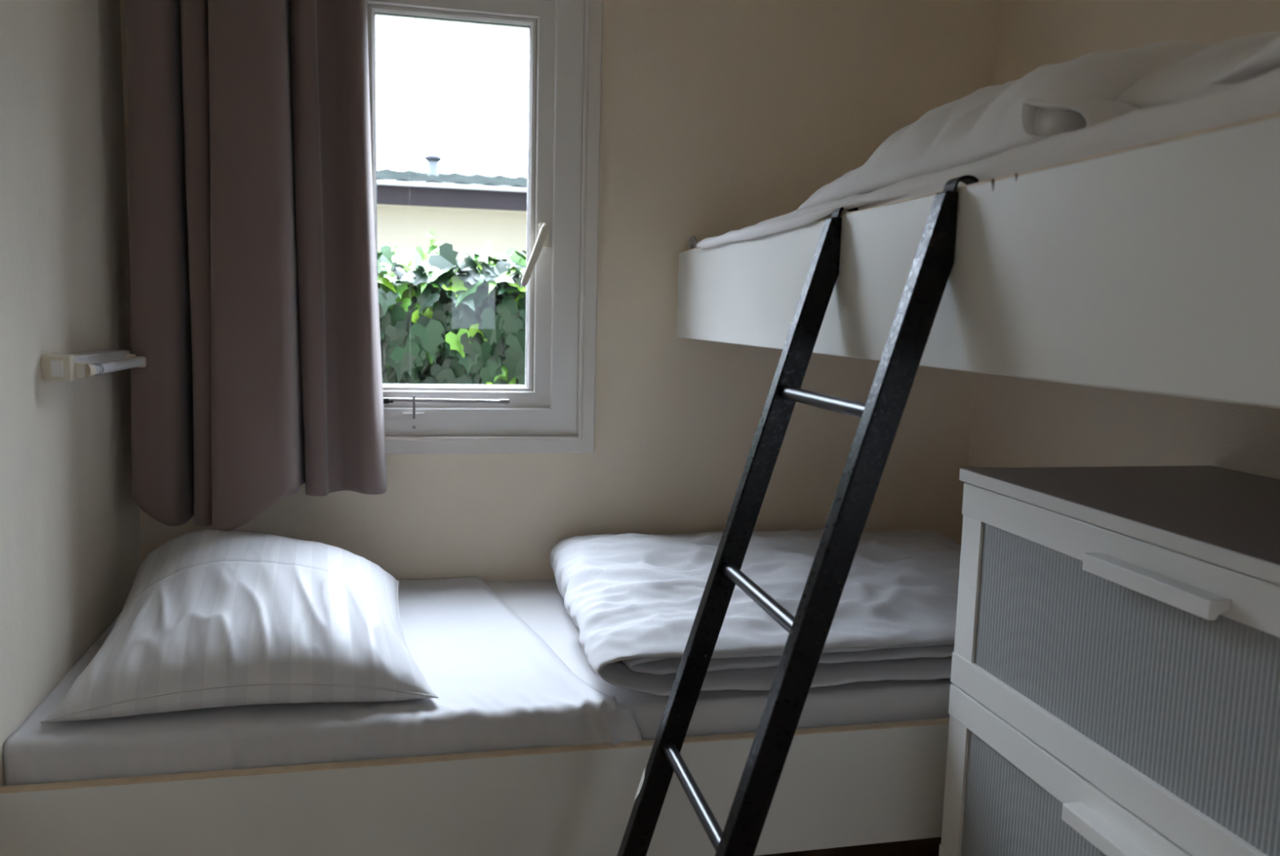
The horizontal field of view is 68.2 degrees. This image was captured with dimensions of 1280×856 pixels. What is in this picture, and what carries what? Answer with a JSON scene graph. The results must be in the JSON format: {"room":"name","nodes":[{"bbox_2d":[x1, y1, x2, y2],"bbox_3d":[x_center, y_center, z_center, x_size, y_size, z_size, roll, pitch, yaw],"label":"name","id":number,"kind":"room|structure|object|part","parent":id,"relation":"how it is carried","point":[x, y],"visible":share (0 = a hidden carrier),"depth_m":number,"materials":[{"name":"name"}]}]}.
{"room":"bunk bedroom","nodes":[
{"label":"bunk bedroom","id":0,"kind":"room"},
{"bbox_2d":[0,0,141,786],"bbox_3d":[-0.840,0.043,0.638,0.104,2.220,2.860,0,7,-12],"label":"wall","id":1,"kind":"structure","parent":0,"point":[70,548],"depth_m":1.63,"materials":[{"name":"paint"}]},
{"bbox_2d":[41,349,146,381],"bbox_3d":[-0.982,-0.119,1.718,0.076,0.046,0.322,0,7,-12],"label":"light","id":2,"kind":"object","parent":1,"relation":"attached to","point":[55,367],"visible":1,"depth_m":1.60,"materials":[{"name":"white plastic"}]},
{"bbox_2d":[50,360,63,377],"bbox_3d":[-0.963,-0.098,1.562,0.018,0.027,0.005,0,7,-12],"label":"rocker switch","id":3,"kind":"object","parent":2,"relation":"attached to","point":[56,366],"depth_m":1.56,"materials":[{"name":"white plastic"}]},
{"bbox_2d":[41,351,75,381],"bbox_3d":[-0.970,-0.102,1.586,0.044,0.046,0.050,0,7,-12],"label":"switch","id":4,"kind":"object","parent":2,"relation":"attached to","point":[55,367],"depth_m":1.56,"materials":[{"name":"beige plastic"}]},
{"bbox_2d":[120,0,999,581],"bbox_3d":[-0.118,-0.140,2.302,2.220,2.220,0.110,0,7,-12],"label":"wall","id":5,"kind":"structure","parent":0,"point":[718,117],"depth_m":2.27,"materials":[{"name":"paint"}]},
{"bbox_2d":[367,0,603,453],"bbox_3d":[-0.423,-0.505,2.148,0.658,1.131,0.122,0,7,-12],"label":"window","id":6,"kind":"structure","parent":5,"relation":"in","point":[553,411],"depth_m":2.18,"materials":[{"name":"white plastic"}]},
{"bbox_3d":[-0.241,-0.395,2.163,0.075,0.147,0.030,-3,8,-34],"label":"lever","id":7,"kind":"part","parent":6,"relation":"part of","materials":[{"name":"beige plastic"}]},
{"bbox_3d":[-0.222,-0.444,2.186,0.024,0.057,0.014,0,7,-12],"label":"handle plate","id":8,"kind":"part","parent":6,"relation":"part of","materials":[{"name":"beige plastic"}]},
{"bbox_3d":[-0.502,-1.123,1.994,1.080,0.025,0.085,0,7,-12],"label":"rail","id":9,"kind":"object","parent":5,"relation":"attached to","visible":0},
{"bbox_2d":[124,0,386,530],"bbox_3d":[-0.781,-0.451,1.927,0.496,1.307,0.213,0,7,-12],"label":"curtain","id":10,"kind":"object","parent":9,"relation":"hanging from","point":[255,318],"visible":1,"depth_m":1.89,"materials":[{"name":"brown fabric"}]},
{"bbox_2d":[755,836,941,855],"bbox_3d":[0.153,1.177,1.053,2.220,0.080,2.970,0,7,-12],"label":"floor","id":11,"kind":"structure","parent":0,"point":[926,846],"depth_m":2.25,"materials":[{"name":"brown wood"}]},
{"bbox_2d":[0,717,949,855],"bbox_3d":[-0.054,0.753,1.991,2.003,0.526,0.732,0,7,-12],"label":"bed","id":12,"kind":"object","parent":11,"relation":"on","point":[841,785],"visible":0.22,"depth_m":1.56,"materials":[{"name":"white laminate"}]},
{"bbox_2d":[484,578,953,739],"bbox_3d":[-0.050,0.470,1.971,1.999,0.135,0.698,0,7,-12],"label":"mattress","id":13,"kind":"object","parent":12,"relation":"on","point":[540,603],"visible":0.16,"depth_m":1.73,"materials":[{"name":"grey fabric"}]},
{"bbox_2d":[3,576,641,785],"bbox_3d":[-0.546,0.453,1.846,0.980,0.116,0.725,0,7,-12],"label":"sheet","id":14,"kind":"object","parent":13,"relation":"on","point":[498,684],"visible":0.56,"depth_m":1.56,"materials":[{"name":"grey fabric"}]},
{"bbox_2d":[40,528,438,722],"bbox_3d":[-0.698,0.323,1.790,0.617,0.204,0.601,0,7,-12],"label":"pillow","id":15,"kind":"object","parent":14,"relation":"on","point":[208,618],"visible":0.99,"depth_m":1.58,"materials":[{"name":"fabric"}]},
{"bbox_2d":[550,528,960,695],"bbox_3d":[0.322,0.348,2.019,0.979,0.170,0.673,0,7,-12],"label":"duvet","id":16,"kind":"object","parent":13,"relation":"on","point":[633,599],"visible":0.81,"depth_m":1.81,"materials":[{"name":"grey fabric"}]},
{"bbox_2d":[617,174,978,855],"bbox_3d":[0.103,0.400,1.249,0.460,1.412,0.337,0,7,-12],"label":"ladder","id":17,"kind":"object","parent":11,"relation":"on","point":[881,415],"visible":0.91,"depth_m":1.09,"materials":[{"name":"black metal"}]},
{"bbox_3d":[0.057,0.390,1.397,0.432,1.394,0.026,0,7,-12],"label":"rail","id":18,"kind":"part","parent":17,"relation":"part of","materials":[{"name":"black metal"}]},
{"bbox_3d":[0.122,0.428,1.096,0.432,1.394,0.026,0,7,-12],"label":"rail","id":19,"kind":"part","parent":17,"relation":"part of","materials":[{"name":"black metal"}]},
{"bbox_2d":[938,465,1279,855],"bbox_3d":[0.858,0.622,1.270,0.524,1.005,0.910,0,7,-12],"label":"dresser","id":20,"kind":"object","parent":11,"relation":"on","point":[1115,688],"visible":1,"depth_m":1.28,"materials":[{"name":"beige paint"}]},
{"bbox_3d":[0.638,0.671,1.227,0.006,0.249,0.796,0,7,-12],"label":"ribbed panel","id":21,"kind":"part","parent":20,"relation":"part of","materials":[{"name":"grey plastic"}]},
{"bbox_3d":[0.636,0.671,1.227,0.018,0.349,0.896,0,7,-12],"label":"drawer","id":22,"kind":"part","parent":20,"relation":"part of","materials":[{"name":"beige paint"}]},
{"bbox_3d":[0.618,0.541,1.204,0.028,0.023,0.213,0,7,-12],"label":"handle","id":23,"kind":"part","parent":20,"relation":"part of","materials":[{"name":"beige paint"}]},
{"bbox_3d":[0.627,0.191,1.162,0.028,0.023,0.213,0,7,-12],"label":"handle","id":24,"kind":"part","parent":20,"relation":"part of","materials":[{"name":"beige paint"}]},
{"bbox_2d":[968,0,1279,479],"bbox_3d":[1.225,0.042,1.085,0.110,2.220,2.860,0,7,-12],"label":"wall","id":25,"kind":"structure","parent":0,"point":[1016,421],"depth_m":1.97,"materials":[{"name":"paint"}]},
{"bbox_2d":[676,112,1279,407],"bbox_3d":[0.697,-0.195,1.357,0.803,0.203,2.047,0,7,-12],"label":"bunk","id":26,"kind":"object","parent":25,"relation":"attached to","point":[1152,267],"visible":1,"depth_m":0.85,"materials":[{"name":"white laminate"}]},
{"bbox_2d":[688,68,1279,249],"bbox_3d":[0.703,-0.247,1.352,0.780,0.217,2.004,0,7,-12],"label":"mattress","id":27,"kind":"object","parent":26,"relation":"on","point":[1259,96],"visible":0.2,"depth_m":0.84,"materials":[{"name":"white fabric"}]},
{"bbox_2d":[696,192,911,248],"bbox_3d":[0.356,-0.368,1.676,0.292,0.068,1.001,0,7,-12],"label":"sheet","id":28,"kind":"object","parent":27,"relation":"on","point":[755,231],"visible":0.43,"depth_m":1.59,"materials":[{"name":"white fabric"}]},
{"bbox_2d":[796,31,1279,209],"bbox_3d":[0.666,-0.420,1.339,0.580,0.162,1.031,0,7,-12],"label":"duvet","id":29,"kind":"object","parent":28,"relation":"on","point":[1093,88],"visible":0.34,"depth_m":1.10,"materials":[{"name":"white fabric"}]},
{"bbox_2d":[1210,35,1279,84],"bbox_3d":[0.829,-0.329,0.597,0.620,0.152,0.500,0,7,-12],"label":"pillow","id":30,"kind":"object","parent":27,"relation":"on","point":[1267,60],"visible":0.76,"depth_m":0.75,"materials":[{"name":"white fabric"}]},
{"label":"outside","id":31,"kind":"structure","parent":0,"visible":0},
{"bbox_3d":[-1.399,1.021,5.852,19.000,0.100,20.750,0,7,-12],"label":"ground","id":32,"kind":"structure","parent":31,"visible":0},
{"bbox_2d":[377,230,526,384],"bbox_3d":[-0.345,0.317,3.347,4.402,1.951,0.705,0,7,-12],"label":"ivy hedge","id":33,"kind":"object","parent":32,"relation":"on","point":[443,320],"visible":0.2,"depth_m":2.94,"materials":[{"name":"green plant"}]},
{"bbox_2d":[376,153,527,263],"bbox_3d":[-1.564,-0.921,8.967,14.400,3.000,3.962,0,7,-12],"label":"neighbouring building","id":34,"kind":"structure","parent":32,"relation":"on","point":[464,211],"depth_m":7.15,"materials":[{"name":"white"}]}
]}

